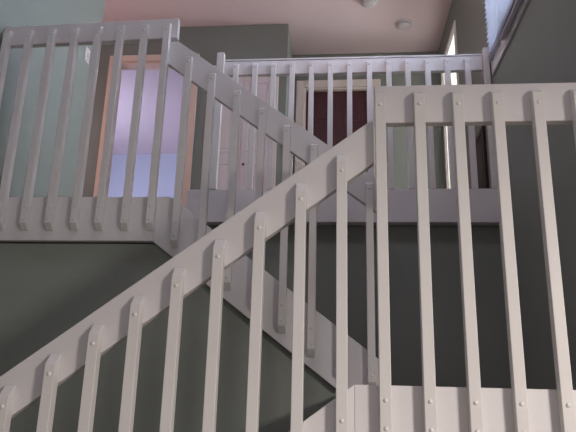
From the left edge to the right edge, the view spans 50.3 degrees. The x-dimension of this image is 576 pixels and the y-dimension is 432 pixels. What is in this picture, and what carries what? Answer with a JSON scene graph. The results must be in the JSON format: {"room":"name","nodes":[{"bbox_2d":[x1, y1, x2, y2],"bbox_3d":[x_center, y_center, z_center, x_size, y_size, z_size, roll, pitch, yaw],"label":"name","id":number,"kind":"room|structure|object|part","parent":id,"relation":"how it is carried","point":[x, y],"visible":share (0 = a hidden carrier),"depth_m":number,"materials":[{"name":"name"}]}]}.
{"room":"stairwell","nodes":[
{"label":"stairwell","id":0,"kind":"room"},
{"bbox_2d":[0,0,104,196],"bbox_3d":[-1.968,-0.862,1.111,0.120,5.174,7.300,0,-16,5],"label":"wall","id":1,"kind":"structure","parent":0,"point":[13,13],"depth_m":4.12,"materials":[{"name":"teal paint"}]},
{"bbox_2d":[84,46,89,64],"bbox_3d":[-1.565,-1.256,4.799,0.016,0.124,0.080,0,-16,5],"label":"light switch","id":2,"kind":"object","parent":1,"relation":"attached to","point":[87,51],"visible":1,"depth_m":4.79,"materials":[{"name":"white plastic"}]},
{"bbox_2d":[0,242,172,257],"bbox_3d":[-1.134,0.159,3.769,1.060,0.200,0.970,0,-16,5],"label":"floor","id":3,"kind":"structure","parent":0,"point":[0,242],"depth_m":3.38,"materials":[{"name":"beige carpet"}]},
{"bbox_2d":[0,18,179,230],"bbox_3d":[-1.170,-0.534,3.420,1.050,1.273,0.080,0,-16,5],"label":"guard railing","id":4,"kind":"object","parent":3,"relation":"attached to","point":[165,31],"visible":1,"depth_m":3.41,"materials":[{"name":"white paint"}]},
{"bbox_3d":[-1.154,-1.066,3.596,1.050,0.151,0.038,0,-16,5],"label":"rail","id":5,"kind":"part","parent":4,"relation":"part of","materials":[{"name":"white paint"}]},
{"bbox_2d":[0,243,335,431],"bbox_3d":[-0.722,1.234,2.949,2.030,2.240,0.076,0,-16,5],"label":"wall","id":6,"kind":"structure","parent":0,"point":[46,290],"depth_m":3.07,"materials":[{"name":"grey paint"}]},
{"bbox_2d":[0,197,156,242],"bbox_3d":[-1.201,0.019,3.284,1.015,0.241,0.042,0,-16,5],"label":"trim","id":7,"kind":"structure","parent":6,"relation":"attached to","point":[137,232],"depth_m":3.25,"materials":[{"name":"white paint"}]},
{"bbox_2d":[108,153,240,198],"bbox_3d":[-1.788,-0.340,7.963,3.600,2.344,3.474,0,-16,5],"label":"wall","id":8,"kind":"structure","parent":0,"point":[167,167],"depth_m":9.81,"materials":[{"name":"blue paint"}]},
{"bbox_2d":[82,24,292,196],"bbox_3d":[-1.661,-0.679,6.425,3.330,2.544,0.604,0,-16,5],"label":"wall","id":9,"kind":"structure","parent":0,"point":[267,41],"depth_m":6.30,"materials":[{"name":"grey paint"}]},
{"bbox_2d":[93,54,199,205],"bbox_3d":[-1.401,-0.686,6.138,0.950,2.010,0.142,0,-16,5],"label":"door frame","id":10,"kind":"structure","parent":9,"relation":"in","point":[129,62],"depth_m":6.16,"materials":[{"name":"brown wood"}]},
{"bbox_2d":[200,65,278,189],"bbox_3d":[-0.467,-0.618,6.034,0.720,1.870,0.142,0,-16,5],"label":"door frame","id":11,"kind":"structure","parent":9,"relation":"in","point":[277,77],"depth_m":5.95,"materials":[{"name":"beige paint"}]},
{"bbox_2d":[217,77,269,189],"bbox_3d":[-0.469,-0.606,6.011,0.612,1.794,0.060,0,-16,5],"label":"closet door","id":12,"kind":"structure","parent":11,"relation":"attached to","point":[263,83],"depth_m":6.03,"materials":[{"name":"white paint"}]},
{"bbox_3d":[-0.622,-0.604,6.034,0.303,1.794,0.040,0,-16,5],"label":"door","id":13,"kind":"part","parent":12,"relation":"part of","materials":[{"name":"white paint"}]},
{"bbox_3d":[-0.314,-0.603,6.006,0.303,1.794,0.040,0,-16,5],"label":"door","id":14,"kind":"part","parent":12,"relation":"part of","materials":[{"name":"white paint"}]},
{"bbox_2d":[103,0,451,153],"bbox_3d":[-1.206,-2.721,4.097,5.456,0.100,12.100,0,-16,5],"label":"ceiling","id":15,"kind":"structure","parent":0,"point":[315,26],"depth_m":6.36,"materials":[{"name":"paint"}]},
{"bbox_2d":[360,0,377,7],"bbox_3d":[0.779,-2.057,5.929,0.176,0.050,0.176,0,-16,5],"label":"smoke detector","id":16,"kind":"object","parent":15,"relation":"attached to","point":[365,3],"visible":1,"depth_m":5.91,"materials":[{"name":"white plastic"}]},
{"bbox_2d":[395,19,411,29],"bbox_3d":[1.183,-1.945,6.278,0.176,0.050,0.176,0,-16,5],"label":"smoke detector","id":17,"kind":"object","parent":15,"relation":"attached to","point":[402,24],"visible":1,"depth_m":6.24,"materials":[{"name":"white plastic"}]},
{"bbox_2d":[205,225,510,389],"bbox_3d":[0.345,1.329,3.878,2.086,2.630,0.100,0,-16,5],"label":"wall","id":18,"kind":"structure","parent":0,"point":[405,330],"depth_m":4.02,"materials":[{"name":"grey paint"}]},
{"bbox_2d":[186,189,498,225],"bbox_3d":[0.355,-0.060,4.171,2.114,0.234,0.080,0,-16,5],"label":"trim","id":19,"kind":"structure","parent":18,"relation":"attached to","point":[402,210],"depth_m":4.10,"materials":[{"name":"white paint"}]},
{"bbox_2d":[209,47,496,189],"bbox_3d":[0.440,-0.685,4.344,1.956,1.066,0.089,0,-16,5],"label":"guard railing","id":20,"kind":"object","parent":19,"relation":"on","point":[448,64],"visible":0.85,"depth_m":4.37,"materials":[{"name":"white paint"}]},
{"bbox_3d":[-0.509,-0.691,4.409,0.055,1.066,0.044,0,-16,5],"label":"post","id":21,"kind":"part","parent":20,"relation":"part of","materials":[{"name":"white paint"}]},
{"bbox_3d":[0.450,-1.088,4.482,1.885,0.112,0.038,0,-16,5],"label":"rail","id":22,"kind":"part","parent":20,"relation":"part of","materials":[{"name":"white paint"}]},
{"bbox_3d":[1.393,-0.687,4.235,0.038,1.058,0.044,0,-16,5],"label":"post","id":23,"kind":"part","parent":20,"relation":"part of","materials":[{"name":"white paint"}]},
{"bbox_2d":[292,51,444,188],"bbox_3d":[0.768,-0.577,6.553,1.726,2.544,0.120,0,-16,5],"label":"wall","id":24,"kind":"structure","parent":0,"point":[400,155],"depth_m":6.53,"materials":[{"name":"grey paint"}]},
{"bbox_2d":[294,79,380,177],"bbox_3d":[0.534,-0.516,6.545,0.920,2.010,0.142,0,-16,5],"label":"door frame","id":25,"kind":"structure","parent":24,"relation":"in","point":[357,84],"depth_m":6.73,"materials":[{"name":"beige paint"}]},
{"bbox_2d":[305,91,367,172],"bbox_3d":[0.531,-0.473,6.521,0.706,1.893,0.095,0,-16,5],"label":"door","id":26,"kind":"structure","parent":25,"relation":"attached to","point":[359,98],"depth_m":6.71,"materials":[{"name":"red wood"}]},
{"bbox_2d":[438,0,575,389],"bbox_3d":[1.474,0.102,4.114,0.120,5.174,4.280,0,-16,5],"label":"wall","id":27,"kind":"structure","parent":0,"point":[542,47],"depth_m":3.35,"materials":[{"name":"grey paint"}]},
{"bbox_2d":[441,20,458,188],"bbox_3d":[1.622,-0.718,5.822,0.134,2.050,0.850,0,-16,5],"label":"door","id":28,"kind":"structure","parent":27,"relation":"in","point":[451,48],"depth_m":6.13,"materials":[{"name":"white paint"}]},
{"bbox_2d":[354,385,575,431],"bbox_3d":[0.708,0.755,1.880,1.002,0.436,0.040,0,-16,5],"label":"trim","id":29,"kind":"structure","parent":27,"relation":"attached to","point":[407,401],"depth_m":1.92,"materials":[{"name":"white paint"}]},
{"bbox_2d":[374,83,575,431],"bbox_3d":[0.760,0.130,2.036,0.924,1.266,0.080,0,-16,5],"label":"guard railing","id":30,"kind":"object","parent":29,"relation":"attached to","point":[538,105],"visible":1,"depth_m":2.05,"materials":[{"name":"white paint"}]},
{"bbox_3d":[0.777,-0.401,2.212,0.923,0.148,0.038,0,-16,5],"label":"rail","id":31,"kind":"part","parent":30,"relation":"part of","materials":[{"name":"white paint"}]},
{"bbox_2d":[475,126,488,188],"bbox_3d":[1.447,-0.343,4.603,0.022,0.580,0.340,0,-16,5],"label":"access panel","id":32,"kind":"object","parent":27,"relation":"attached to","point":[480,140],"visible":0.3,"depth_m":4.53,"materials":[{"name":"brown wood"}]},
{"bbox_3d":[1.450,-0.343,4.603,0.016,0.500,0.260,0,-16,5],"label":"panel","id":33,"kind":"part","parent":32,"relation":"part of","materials":[{"name":"brown wood"}]},
{"bbox_2d":[491,0,528,74],"bbox_3d":[1.422,-1.856,3.629,0.136,1.360,1.665,0,-16,5],"label":"window","id":34,"kind":"structure","parent":27,"relation":"in","point":[504,44],"depth_m":3.83,"materials":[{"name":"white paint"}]},
{"bbox_2d":[484,0,501,60],"bbox_3d":[1.399,-1.688,4.243,0.045,1.200,0.320,0,-16,5],"label":"blind","id":35,"kind":"object","parent":34,"relation":"attached to","point":[491,17],"visible":0.76,"depth_m":4.14,"materials":[{"name":"grey plastic"}]},
{"bbox_3d":[1.384,-1.119,4.078,0.028,0.014,0.320,0,-16,5],"label":"rail","id":36,"kind":"part","parent":35,"relation":"part of","materials":[{"name":"grey plastic"}]},
{"bbox_2d":[496,0,521,39],"bbox_3d":[1.316,-1.880,3.494,0.045,1.255,1.175,0,-16,5],"label":"window pane","id":37,"kind":"object","parent":34,"relation":"attached to","point":[507,10],"visible":1,"depth_m":3.75,"materials":[{"name":"glass"}]},
{"bbox_3d":[-0.146,1.628,0.059,7.500,0.100,7.000,0,-16,5],"label":"floor","id":38,"kind":"structure","parent":0,"visible":0},
{"bbox_2d":[289,385,353,431],"bbox_3d":[-0.754,1.419,2.325,1.989,1.535,1.010,0,-16,5],"label":"staircase","id":39,"kind":"structure","parent":38,"relation":"on","point":[324,419],"depth_m":1.95,"materials":[{"name":"white paint"}]},
{"bbox_2d":[0,120,373,431],"bbox_3d":[-0.646,0.749,1.982,1.856,2.290,0.080,0,-16,5],"label":"stair railing","id":40,"kind":"object","parent":39,"relation":"attached to","point":[82,346],"visible":1,"depth_m":2.06,"materials":[{"name":"white paint"}]},
{"bbox_3d":[0.796,0.931,2.843,1.001,0.200,1.905,0,-16,5],"label":"floor","id":41,"kind":"structure","parent":0,"visible":0},
{"bbox_2d":[153,197,378,388],"bbox_3d":[-0.091,0.498,3.533,1.149,0.966,0.978,0,-16,5],"label":"staircase","id":42,"kind":"structure","parent":41,"relation":"on","point":[323,363],"depth_m":3.03,"materials":[{"name":"white paint"}]},
{"bbox_2d":[168,41,375,384],"bbox_3d":[-0.134,-0.085,3.194,1.195,1.912,0.080,0,-16,5],"label":"stair railing","id":43,"kind":"object","parent":42,"relation":"attached to","point":[294,139],"visible":0.67,"depth_m":3.23,"materials":[{"name":"white paint"}]},
{"bbox_3d":[-0.121,-0.503,3.338,1.195,1.028,0.038,0,-16,5],"label":"rail","id":44,"kind":"part","parent":43,"relation":"part of","materials":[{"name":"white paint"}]}
]}

